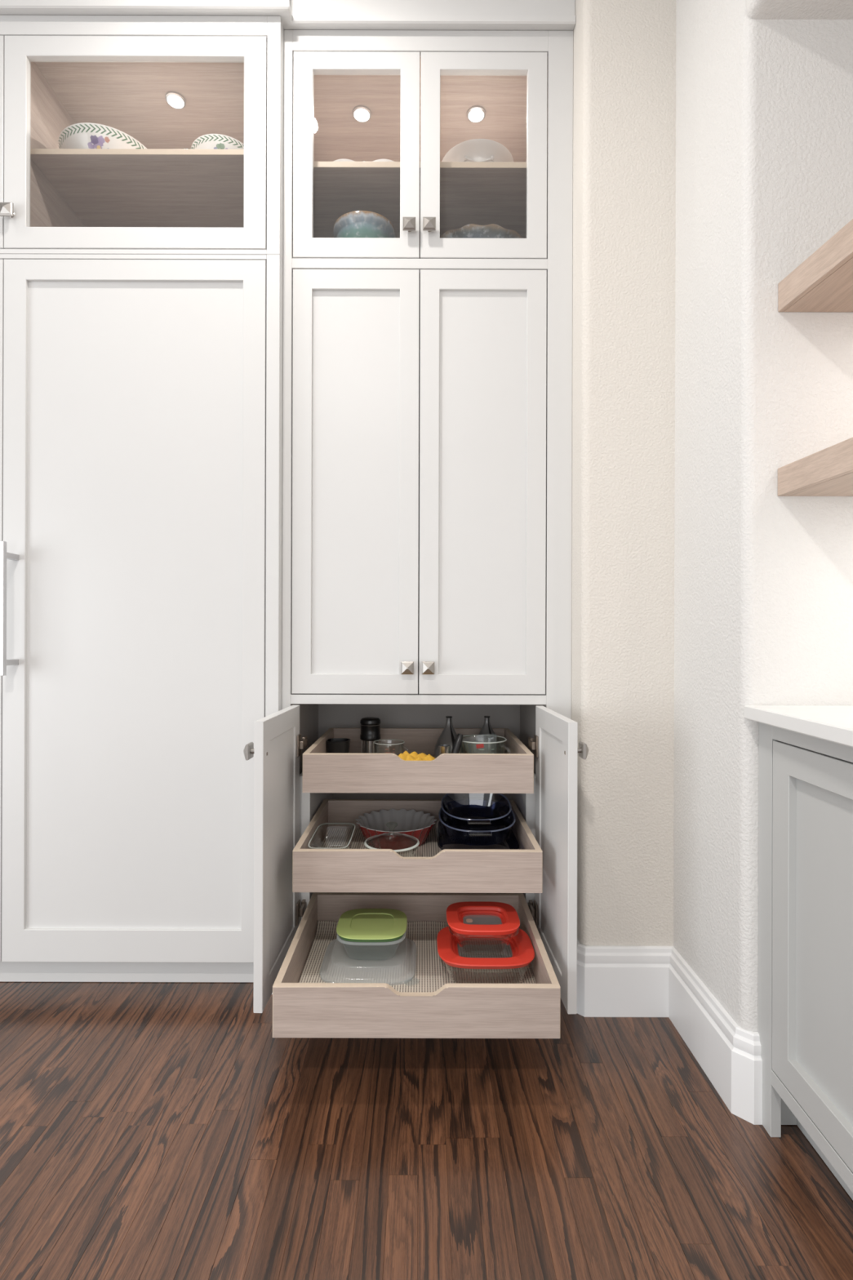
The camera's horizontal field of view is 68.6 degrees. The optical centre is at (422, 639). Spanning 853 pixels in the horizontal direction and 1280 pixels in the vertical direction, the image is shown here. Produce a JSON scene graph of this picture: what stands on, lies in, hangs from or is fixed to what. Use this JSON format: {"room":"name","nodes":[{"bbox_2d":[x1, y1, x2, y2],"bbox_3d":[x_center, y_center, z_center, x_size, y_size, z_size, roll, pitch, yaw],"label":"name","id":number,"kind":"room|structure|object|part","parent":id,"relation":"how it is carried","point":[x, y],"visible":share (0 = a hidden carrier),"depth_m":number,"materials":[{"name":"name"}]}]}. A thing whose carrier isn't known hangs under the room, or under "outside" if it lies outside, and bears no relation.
{"room":"kitchen","nodes":[
{"label":"kitchen","id":0,"kind":"room"},
{"bbox_2d":[7,14,377,30],"bbox_3d":[-0.994,-1.978,-0.775,6.000,0.050,6.450,0,0,0],"label":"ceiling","id":1,"kind":"structure","parent":0,"point":[7,15],"depth_m":1.95,"materials":[{"name":"paint"}]},
{"bbox_2d":[0,981,852,1279],"bbox_3d":[-1.003,1.027,-0.775,6.000,0.060,6.450,0,0,0],"label":"floor","id":2,"kind":"structure","parent":0,"point":[149,1131],"depth_m":1.21,"materials":[{"name":"brown wood"}]},
{"bbox_2d":[0,253,283,994],"bbox_3d":[-1.227,-0.046,2.042,1.645,2.085,0.696,0,0,0],"label":"refrigerator","id":3,"kind":"object","parent":2,"relation":"on","point":[141,395],"visible":0.85,"depth_m":1.77,"materials":[{"name":"white paint"}]},
{"bbox_3d":[-1.556,-0.084,1.770,0.740,1.980,0.021,0,0,0],"label":"door","id":4,"kind":"part","parent":3,"relation":"part of","materials":[{"name":"white paint"}]},
{"bbox_3d":[-1.146,-0.086,1.701,0.020,0.366,0.014,0,0,0],"label":"handle","id":5,"kind":"part","parent":3,"relation":"part of","materials":[{"name":"silver metal"}]},
{"bbox_3d":[-1.146,0.062,1.734,0.018,0.016,0.052,0,0,0],"label":"post","id":6,"kind":"part","parent":3,"relation":"part of","materials":[{"name":"silver metal"}]},
{"bbox_3d":[-1.145,-0.232,1.734,0.018,0.016,0.052,0,0,0],"label":"post","id":7,"kind":"part","parent":3,"relation":"part of","materials":[{"name":"silver metal"}]},
{"bbox_3d":[-1.243,-1.082,1.770,1.607,0.012,0.019,0,0,0],"label":"rail","id":8,"kind":"part","parent":3,"relation":"part of","materials":[{"name":"white paint"}]},
{"bbox_3d":[-0.814,-0.099,1.774,0.615,1.834,0.007,0,0,0],"label":"panel","id":9,"kind":"part","parent":3,"relation":"part of","materials":[{"name":"white paint"}]},
{"bbox_3d":[-0.423,-0.044,2.075,0.037,2.085,0.630,0,0,0],"label":"panel","id":10,"kind":"part","parent":3,"relation":"part of","materials":[{"name":"white paint"}]},
{"bbox_2d":[243,29,588,1038],"bbox_3d":[0.006,-0.379,1.836,0.848,2.757,0.988,0,0,0],"label":"pantry cabinet","id":11,"kind":"object","parent":2,"relation":"on","point":[427,382],"visible":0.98,"depth_m":1.80,"materials":[{"name":"white paint"}]},
{"bbox_3d":[-0.403,0.261,1.467,0.034,0.036,0.037,0,0,0],"label":"knob","id":12,"kind":"part","parent":11,"relation":"part of","materials":[{"name":"silver metal"}]},
{"bbox_3d":[-0.371,0.522,1.617,0.021,0.670,0.363,0,0,2],"label":"door","id":13,"kind":"part","parent":11,"relation":"part of","materials":[{"name":"white paint"}]},
{"bbox_3d":[-0.368,0.520,1.617,0.008,0.563,0.255,0,0,2],"label":"panel","id":14,"kind":"part","parent":11,"relation":"part of","materials":[{"name":"white paint"}]},
{"bbox_3d":[-0.315,0.799,1.600,0.016,0.110,0.484,0,0,0],"label":"panel","id":15,"kind":"part","parent":11,"relation":"part of","materials":[{"name":"beige wood"}]},
{"bbox_3d":[-0.394,-0.040,2.076,0.018,2.074,0.508,0,0,0],"label":"panel","id":16,"kind":"part","parent":11,"relation":"part of","materials":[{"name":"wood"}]},
{"bbox_3d":[-0.314,0.573,1.804,0.016,0.102,0.484,0,0,0],"label":"panel","id":17,"kind":"part","parent":11,"relation":"part of","materials":[{"name":"beige wood"}]},
{"bbox_3d":[-0.347,0.634,2.064,0.034,0.470,0.472,0,0,0],"label":"spacer panel","id":18,"kind":"part","parent":11,"relation":"part of","materials":[{"name":"white paint"}]},
{"bbox_3d":[-0.313,0.357,1.929,0.016,0.103,0.484,0,0,0],"label":"panel","id":19,"kind":"part","parent":11,"relation":"part of","materials":[{"name":"beige wood"}]},
{"bbox_3d":[-0.193,-0.456,1.810,0.364,1.223,0.021,0,0,0],"label":"door","id":20,"kind":"part","parent":11,"relation":"part of","materials":[{"name":"white paint"}]},
{"bbox_3d":[-0.193,-0.456,1.813,0.256,1.113,0.007,0,0,0],"label":"panel","id":21,"kind":"part","parent":11,"relation":"part of","materials":[{"name":"white paint"}]},
{"bbox_3d":[-0.190,-1.399,1.810,0.364,0.593,0.021,0,0,0],"label":"glass door","id":22,"kind":"part","parent":11,"relation":"part of","materials":[{"name":"white paint"}]},
{"bbox_2d":[352,105,371,122],"bbox_3d":[-0.196,-1.697,2.017,0.060,0.008,0.060,0,0,17],"label":"puck light","id":23,"kind":"object","parent":11,"relation":"on","point":[361,113],"depth_m":2.01,"materials":[{"name":"silver metal"}]},
{"bbox_2d":[333,159,393,161],"bbox_3d":[-0.176,-1.425,1.925,0.236,0.034,0.118,0,0,0],"label":"dish","id":24,"kind":"object","parent":11,"relation":"on","point":[337,160],"visible":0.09,"depth_m":1.87,"materials":[{"name":"white ceramic"}]},
{"bbox_2d":[333,210,395,237],"bbox_3d":[-0.183,-1.190,1.965,0.196,0.188,0.196,0,0,-44],"label":"bowl","id":25,"kind":"object","parent":11,"relation":"on","point":[357,224],"visible":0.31,"depth_m":1.89,"materials":[{"name":"green ceramic"}]},
{"bbox_3d":[-0.014,0.882,2.068,0.747,0.025,0.494,0,0,0],"label":"panel","id":26,"kind":"part","parent":11,"relation":"part of","materials":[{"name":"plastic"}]},
{"bbox_2d":[321,828,439,857],"bbox_3d":[-0.012,0.613,1.796,0.584,0.001,0.464,0,0,0],"label":"liner","id":27,"kind":"object","parent":11,"relation":"on","point":[334,837],"visible":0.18,"depth_m":1.89,"materials":[{"name":"beige rubber"}]},
{"bbox_2d":[307,822,355,848],"bbox_3d":[-0.248,0.576,1.732,0.111,0.072,0.223,0,0,0],"label":"dish","id":28,"kind":"object","parent":27,"relation":"on","point":[316,843],"visible":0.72,"depth_m":1.74,"materials":[{"name":"clear glass"}]},
{"bbox_2d":[364,821,419,857],"bbox_3d":[-0.083,0.555,1.703,0.151,0.115,0.151,0,0,0],"label":"casserole","id":29,"kind":"object","parent":27,"relation":"on","point":[386,834],"visible":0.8,"depth_m":1.71,"materials":[{"name":"clear glass"}]},
{"bbox_3d":[-0.083,0.546,1.703,0.149,0.020,0.149,0,0,0],"label":"lid","id":30,"kind":"part","parent":29,"relation":"part of","materials":[{"name":"clear glass"}]},
{"bbox_2d":[355,808,436,849],"bbox_3d":[-0.080,0.579,1.905,0.249,0.066,0.247,0,0,0],"label":"dish","id":31,"kind":"object","parent":27,"relation":"on","point":[418,824],"visible":0.94,"depth_m":1.96,"materials":[{"name":"red ceramic"}]},
{"bbox_2d":[435,819,520,851],"bbox_3d":[0.157,0.590,1.828,0.232,0.046,0.316,0,0,0],"label":"baking dish","id":32,"kind":"object","parent":27,"relation":"on","point":[512,842],"visible":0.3,"depth_m":1.84,"materials":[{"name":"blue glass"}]},
{"bbox_2d":[438,796,515,845],"bbox_3d":[0.158,0.531,1.823,0.222,0.088,0.243,0,0,0],"label":"oval dish","id":33,"kind":"object","parent":32,"relation":"on","point":[460,836],"visible":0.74,"depth_m":1.75,"materials":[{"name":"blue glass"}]},
{"bbox_3d":[0.159,0.492,1.935,0.064,0.009,0.020,0,0,0],"label":"handle","id":34,"kind":"part","parent":33,"relation":"part of","materials":[{"name":"blue ceramic"}]},
{"bbox_2d":[440,793,511,831],"bbox_3d":[0.157,0.500,1.828,0.204,0.090,0.228,0,0,0],"label":"oval dish","id":35,"kind":"object","parent":33,"relation":"on","point":[473,818],"visible":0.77,"depth_m":1.84,"materials":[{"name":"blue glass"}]},
{"bbox_3d":[0.157,0.503,1.724,0.064,0.010,0.020,0,0,0],"label":"handle","id":36,"kind":"part","parent":35,"relation":"part of","materials":[{"name":"blue glass"}]},
{"bbox_3d":[0.158,0.531,1.712,0.064,0.009,0.020,0,0,0],"label":"handle","id":37,"kind":"part","parent":33,"relation":"part of","materials":[{"name":"blue glass"}]},
{"bbox_3d":[-0.043,0.080,1.783,0.036,0.036,0.034,0,0,0],"label":"knob","id":38,"kind":"part","parent":11,"relation":"part of","materials":[{"name":"silver metal"}]},
{"bbox_3d":[-0.038,-1.185,1.783,0.036,0.036,0.034,0,0,0],"label":"knob","id":39,"kind":"part","parent":11,"relation":"part of","materials":[{"name":"silver metal"}]},
{"bbox_3d":[-0.012,0.574,2.038,0.588,0.102,0.016,0,0,0],"label":"panel","id":40,"kind":"part","parent":11,"relation":"part of","materials":[{"name":"beige wood"}]},
{"bbox_3d":[-0.013,0.800,1.350,0.619,0.110,0.016,0,0,0],"label":"drawer","id":41,"kind":"part","parent":11,"relation":"part of","materials":[{"name":"beige wood"}]},
{"bbox_2d":[297,920,536,991],"bbox_3d":[-0.013,0.832,1.591,0.584,0.023,0.464,0,0,0],"label":"liner","id":42,"kind":"object","parent":11,"relation":"on","point":[368,962],"visible":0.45,"depth_m":1.63,"materials":[{"name":"beige rubber"}]},
{"bbox_2d":[436,924,534,982],"bbox_3d":[0.158,0.807,1.590,0.242,0.072,0.216,0,0,0],"label":"food container","id":43,"kind":"object","parent":42,"relation":"on","point":[521,945],"visible":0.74,"depth_m":1.54,"materials":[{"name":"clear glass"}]},
{"bbox_2d":[446,901,519,955],"bbox_3d":[0.153,0.744,1.598,0.184,0.082,0.172,0,0,0],"label":"food container","id":44,"kind":"object","parent":43,"relation":"on","point":[455,912],"visible":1,"depth_m":1.59,"materials":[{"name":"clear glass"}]},
{"bbox_3d":[0.153,0.712,1.598,0.184,0.018,0.172,0,0,0],"label":"lid","id":45,"kind":"part","parent":44,"relation":"part of","materials":[{"name":"red plastic"}]},
{"bbox_3d":[-0.134,0.825,1.638,0.253,0.033,0.246,0,0,0],"label":"storage container","id":46,"kind":"object","parent":42,"relation":"on","visible":0},
{"bbox_2d":[336,908,407,958],"bbox_3d":[-0.131,0.772,1.630,0.181,0.073,0.175,0,0,0],"label":"food container","id":47,"kind":"object","parent":46,"relation":"on","point":[359,925],"visible":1,"depth_m":1.61,"materials":[{"name":"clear plastic"}]},
{"bbox_3d":[-0.131,0.745,1.630,0.170,0.009,0.164,0,0,0],"label":"lid","id":48,"kind":"part","parent":47,"relation":"part of","materials":[{"name":"green plastic"}]},
{"bbox_3d":[-0.131,0.738,1.630,0.181,0.005,0.175,0,0,0],"label":"lid","id":49,"kind":"part","parent":47,"relation":"part of","materials":[{"name":"green plastic"}]},
{"bbox_3d":[-0.013,0.849,1.592,0.588,0.009,0.469,0,0,0],"label":"panel","id":50,"kind":"part","parent":11,"relation":"part of","materials":[{"name":"beige wood"}]},
{"bbox_3d":[-0.012,0.574,1.554,0.619,0.102,0.016,0,0,0],"label":"drawer","id":51,"kind":"part","parent":11,"relation":"part of","materials":[{"name":"beige wood"}]},
{"bbox_3d":[-0.013,0.800,1.834,0.588,0.110,0.016,0,0,0],"label":"panel","id":52,"kind":"part","parent":11,"relation":"part of","materials":[{"name":"beige wood"}]},
{"bbox_3d":[-0.012,0.358,1.679,0.619,0.103,0.016,0,0,0],"label":"drawer","id":53,"kind":"part","parent":11,"relation":"part of","materials":[{"name":"beige wood"}]},
{"bbox_3d":[-0.012,0.358,2.163,0.588,0.103,0.016,0,0,0],"label":"panel","id":54,"kind":"part","parent":11,"relation":"part of","materials":[{"name":"beige wood"}]},
{"bbox_3d":[-0.011,-0.083,2.323,0.747,1.985,0.014,0,0,0],"label":"panel","id":55,"kind":"part","parent":11,"relation":"part of","materials":[{"name":"wood"}]},
{"bbox_3d":[-0.006,-1.710,2.068,0.747,0.018,0.494,0,0,0],"label":"panel","id":56,"kind":"part","parent":11,"relation":"part of","materials":[{"name":"beige wood"}]},
{"bbox_2d":[313,161,526,258],"bbox_3d":[-0.007,-1.398,2.076,0.746,0.018,0.477,0,0,0],"label":"shelf","id":57,"kind":"object","parent":11,"relation":"attached to","point":[476,193],"depth_m":1.94,"materials":[{"name":"beige wood"}]},
{"bbox_3d":[0.014,-0.379,1.810,0.834,2.757,0.021,0,0,0],"label":"frame","id":58,"kind":"part","parent":11,"relation":"part of","materials":[{"name":"white paint"}]},
{"bbox_3d":[0.016,0.080,1.783,0.036,0.036,0.034,0,0,0],"label":"knob","id":59,"kind":"part","parent":11,"relation":"part of","materials":[{"name":"silver metal"}]},
{"bbox_3d":[0.020,-1.185,1.783,0.036,0.036,0.034,0,0,0],"label":"knob","id":60,"kind":"part","parent":11,"relation":"part of","materials":[{"name":"silver metal"}]},
{"bbox_2d":[466,105,485,122],"bbox_3d":[0.173,-1.696,2.017,0.060,0.008,0.060,0,0,-39],"label":"puck light","id":61,"kind":"object","parent":11,"relation":"on","point":[475,113],"depth_m":2.01,"materials":[{"name":"silver metal"}]},
{"bbox_2d":[442,138,513,162],"bbox_3d":[0.174,-1.457,1.995,0.232,0.100,0.232,0,0,0],"label":"serving bowl","id":62,"kind":"object","parent":11,"relation":"on","point":[475,149],"visible":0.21,"depth_m":1.92,"materials":[{"name":"white ceramic"}]},
{"bbox_2d":[440,223,521,238],"bbox_3d":[0.178,-1.166,2.022,0.332,0.144,0.332,0,0,0],"label":"stoneware bowl","id":63,"kind":"object","parent":11,"relation":"on","point":[471,230],"visible":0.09,"depth_m":1.87,"materials":[{"name":"grey ceramic"}]},
{"bbox_3d":[0.174,-0.455,1.813,0.256,1.113,0.007,0,0,0],"label":"panel","id":64,"kind":"part","parent":11,"relation":"part of","materials":[{"name":"white paint"}]},
{"bbox_3d":[0.174,-0.455,1.810,0.364,1.223,0.021,0,0,0],"label":"door","id":65,"kind":"part","parent":11,"relation":"part of","materials":[{"name":"white paint"}]},
{"bbox_3d":[0.177,-1.398,1.810,0.364,0.593,0.021,0,0,0],"label":"glass door","id":66,"kind":"part","parent":11,"relation":"part of","materials":[{"name":"white paint"}]},
{"bbox_3d":[0.290,0.359,1.929,0.016,0.103,0.484,0,0,0],"label":"panel","id":67,"kind":"part","parent":11,"relation":"part of","materials":[{"name":"beige wood"}]},
{"bbox_3d":[0.320,0.636,2.064,0.034,0.470,0.472,0,0,0],"label":"spacer panel","id":68,"kind":"part","parent":11,"relation":"part of","materials":[{"name":"white paint"}]},
{"bbox_3d":[0.289,0.575,1.804,0.016,0.102,0.484,0,0,0],"label":"panel","id":69,"kind":"part","parent":11,"relation":"part of","materials":[{"name":"beige wood"}]},
{"bbox_3d":[0.371,-0.037,2.076,0.018,2.074,0.508,0,0,0],"label":"panel","id":70,"kind":"part","parent":11,"relation":"part of","materials":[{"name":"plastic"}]},
{"bbox_3d":[0.289,0.801,1.600,0.016,0.110,0.484,0,0,0],"label":"panel","id":71,"kind":"part","parent":11,"relation":"part of","materials":[{"name":"beige wood"}]},
{"bbox_3d":[0.338,0.523,1.617,0.008,0.563,0.255,0,0,-2],"label":"panel","id":72,"kind":"part","parent":11,"relation":"part of","materials":[{"name":"white paint"}]},
{"bbox_3d":[0.340,0.524,1.617,0.021,0.670,0.363,0,0,-2],"label":"door","id":73,"kind":"part","parent":11,"relation":"part of","materials":[{"name":"white paint"}]},
{"bbox_3d":[0.373,0.259,1.466,0.034,0.036,0.037,0,0,0],"label":"knob","id":74,"kind":"part","parent":11,"relation":"part of","materials":[{"name":"silver metal"}]},
{"bbox_3d":[-0.012,0.397,1.920,0.584,0.001,0.464,0,0,0],"label":"liner","id":75,"kind":"object","parent":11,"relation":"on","visible":0},
{"bbox_2d":[326,737,350,753],"bbox_3d":[-0.239,0.358,2.000,0.132,0.076,0.073,0,0,0],"label":"cup","id":76,"kind":"object","parent":75,"relation":"on","point":[334,745],"visible":0.66,"depth_m":1.97,"materials":[{"name":"black plastic"}]},
{"bbox_2d":[360,716,380,753],"bbox_3d":[-0.174,0.328,2.085,0.069,0.137,0.069,0,0,0],"label":"pepper grinder","id":77,"kind":"object","parent":75,"relation":"on","point":[370,726],"visible":0.8,"depth_m":2.06,"materials":[{"name":"black plastic"}]},
{"bbox_2d":[373,738,406,753],"bbox_3d":[-0.102,0.357,1.956,0.104,0.079,0.098,0,0,-13],"label":"measuring cup","id":78,"kind":"object","parent":75,"relation":"on","point":[403,742],"visible":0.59,"depth_m":1.94,"materials":[{"name":"clear glass"}]},
{"bbox_2d":[398,751,435,760],"bbox_3d":[-0.012,0.357,1.775,0.164,0.077,0.160,0,0,0],"label":"cloth","id":79,"kind":"object","parent":75,"relation":"on","point":[406,756],"visible":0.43,"depth_m":1.77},
{"bbox_2d":[438,744,450,755],"bbox_3d":[0.066,0.357,1.875,0.036,0.080,0.036,0,0,0],"label":"steel cup","id":80,"kind":"object","parent":75,"relation":"on","point":[443,748],"visible":0.41,"depth_m":1.86,"materials":[{"name":"silver metal"}]},
{"bbox_2d":[434,715,463,757],"bbox_3d":[0.086,0.323,2.035,0.094,0.149,0.094,0,0,0],"label":"oil bottle","id":81,"kind":"object","parent":75,"relation":"on","point":[448,735],"visible":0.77,"depth_m":2.02,"materials":[{"name":"grey glass"}]},
{"bbox_2d":[451,733,462,753],"bbox_3d":[0.094,0.332,1.817,0.064,0.116,0.022,0,0,-44],"label":"tool","id":82,"kind":"object","parent":75,"relation":"on","point":[458,741],"visible":0.45,"depth_m":1.82,"materials":[{"name":"black plastic"}]},
{"bbox_2d":[459,734,509,753],"bbox_3d":[0.182,0.348,1.893,0.161,0.099,0.158,0,0,0],"label":"measuring cup","id":83,"kind":"object","parent":75,"relation":"on","point":[505,739],"visible":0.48,"depth_m":1.85,"materials":[{"name":"clear glass"}]},
{"bbox_2d":[462,742,497,748],"bbox_3d":[0.173,0.336,1.895,0.104,0.097,0.098,0,0,0],"label":"measuring cup","id":84,"kind":"object","parent":83,"relation":"in","point":[480,745],"visible":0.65,"depth_m":1.85,"materials":[{"name":"red"}]},
{"bbox_2d":[473,715,500,753],"bbox_3d":[0.216,0.326,2.095,0.090,0.143,0.090,0,0,0],"label":"oil bottle","id":85,"kind":"object","parent":75,"relation":"on","point":[486,729],"visible":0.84,"depth_m":2.07,"materials":[{"name":"grey glass"}]},
{"bbox_2d":[757,722,852,1199],"bbox_3d":[0.868,0.585,0.355,0.420,0.836,1.911,0,0,0],"label":"base cabinet","id":86,"kind":"object","parent":2,"relation":"on","point":[805,1030],"visible":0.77,"depth_m":1.15,"materials":[{"name":"grey paint"}]},
{"bbox_3d":[0.902,0.584,1.300,0.352,0.834,0.019,0,0,0],"label":"panel","id":87,"kind":"part","parent":86,"relation":"part of","materials":[{"name":"grey paint"}]},
{"bbox_2d":[743,705,852,747],"bbox_3d":[0.838,0.151,0.356,0.520,0.028,1.912,0,0,0],"label":"countertop","id":88,"kind":"structure","parent":86,"relation":"on","point":[833,723],"depth_m":1.13,"materials":[{"name":"white stone"}]},
{"bbox_3d":[0.714,0.532,1.028,0.005,0.548,0.344,0,0,1],"label":"panel","id":89,"kind":"part","parent":86,"relation":"part of","materials":[{"name":"grey paint"}]},
{"bbox_2d":[560,0,675,946],"bbox_3d":[0.555,-0.473,2.040,0.247,2.950,0.720,0,0,0],"label":"wall","id":90,"kind":"structure","parent":0,"point":[624,51],"depth_m":1.68,"materials":[{"name":"white paint"}]},
{"bbox_2d":[0,0,575,30],"bbox_3d":[-0.980,-1.852,1.764,2.829,0.200,0.071,0,0,0],"label":"trim","id":91,"kind":"structure","parent":90,"relation":"attached to","point":[380,15],"depth_m":1.77,"materials":[{"name":"white paint"}]},
{"bbox_2d":[577,937,672,1017],"bbox_3d":[0.541,0.912,1.728,0.267,0.180,0.135,0,0,0],"label":"baseboard","id":92,"kind":"structure","parent":90,"relation":"attached to","point":[613,981],"depth_m":1.66,"materials":[{"name":"white paint"}]},
{"bbox_2d":[673,0,852,1031],"bbox_3d":[1.140,-0.472,1.556,0.923,2.950,0.488,0,0,0],"label":"wall","id":93,"kind":"structure","parent":0,"point":[763,580],"depth_m":1.32,"materials":[{"name":"white paint"}]},
{"bbox_2d":[668,946,762,1124],"bbox_3d":[0.679,0.912,1.486,0.050,0.180,0.388,0,0,0],"label":"baseboard","id":94,"kind":"structure","parent":93,"relation":"attached to","point":[729,1055],"depth_m":1.39,"materials":[{"name":"white paint"}]},
{"bbox_2d":[746,0,852,19],"bbox_3d":[0.893,-1.625,-0.144,0.423,0.645,2.912,0,0,0],"label":"wall header","id":95,"kind":"structure","parent":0,"point":[756,9],"depth_m":1.29,"materials":[{"name":"white paint"}]},
{"bbox_3d":[1.351,-0.471,-0.144,0.500,2.950,2.912,0,0,0],"label":"wall niche","id":96,"kind":"object","parent":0,"visible":0},
{"bbox_2d":[777,218,852,311],"bbox_3d":[0.923,-0.717,0.381,0.355,0.060,1.861,0,0,0],"label":"floating shelf","id":97,"kind":"object","parent":96,"relation":"attached to","point":[824,282],"visible":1,"depth_m":1.22,"materials":[{"name":"beige wood"}]},
{"bbox_2d":[777,437,852,496],"bbox_3d":[0.922,-0.330,0.381,0.355,0.058,1.861,0,0,0],"label":"floating shelf","id":98,"kind":"object","parent":96,"relation":"attached to","point":[827,472],"visible":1,"depth_m":1.21,"materials":[{"name":"beige wood"}]},
{"bbox_3d":[-1.769,-0.480,2.425,4.460,2.950,0.050,0,0,0],"label":"wall","id":99,"kind":"structure","parent":0,"visible":0},
{"bbox_2d":[0,14,284,262],"bbox_3d":[-1.223,-1.425,2.043,1.645,0.672,0.634,0,0,0],"label":"upper cabinet","id":100,"kind":"object","parent":99,"relation":"attached to","point":[166,82],"visible":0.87,"depth_m":1.79,"materials":[{"name":"white paint"}]},
{"bbox_3d":[-1.552,-1.405,1.770,0.740,0.598,0.021,0,0,0],"label":"glass door","id":101,"kind":"part","parent":100,"relation":"part of","materials":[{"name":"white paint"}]},
{"bbox_3d":[-1.158,-1.199,1.743,0.036,0.036,0.034,0,0,0],"label":"knob","id":102,"kind":"part","parent":100,"relation":"part of","materials":[{"name":"silver metal"}]},
{"bbox_3d":[-1.156,-1.404,2.064,0.018,0.606,0.562,0,0,0],"label":"panel","id":103,"kind":"part","parent":100,"relation":"part of","materials":[{"name":"beige wood"}]},
{"bbox_2d":[57,122,147,149],"bbox_3d":[-0.986,-1.471,1.977,0.288,0.092,0.288,0,0,0],"label":"floral bowl","id":104,"kind":"object","parent":100,"relation":"on","point":[83,135],"visible":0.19,"depth_m":1.86,"materials":[{"name":"white ceramic"}]},
{"bbox_2d":[30,148,244,227],"bbox_3d":[-0.786,-1.416,2.078,0.721,0.016,0.532,0,0,0],"label":"shelf","id":105,"kind":"object","parent":100,"relation":"attached to","point":[99,187],"depth_m":1.93,"materials":[{"name":"beige wood"}]},
{"bbox_3d":[-1.235,-1.716,2.071,1.621,0.018,0.578,0,0,0],"label":"panel","id":106,"kind":"part","parent":100,"relation":"part of","materials":[{"name":"beige wood"}]},
{"bbox_2d":[164,91,186,109],"bbox_3d":[-0.779,-1.702,1.972,0.060,0.008,0.060,0,0,-17],"label":"puck light","id":107,"kind":"object","parent":100,"relation":"on","point":[173,100],"depth_m":1.97,"materials":[{"name":"silver metal"}]},
{"bbox_2d":[191,133,244,149],"bbox_3d":[-0.617,-1.460,1.945,0.196,0.072,0.196,0,0,0],"label":"floral bowl","id":108,"kind":"object","parent":100,"relation":"on","point":[209,141],"visible":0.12,"depth_m":1.86,"materials":[{"name":"white ceramic"}]}
]}

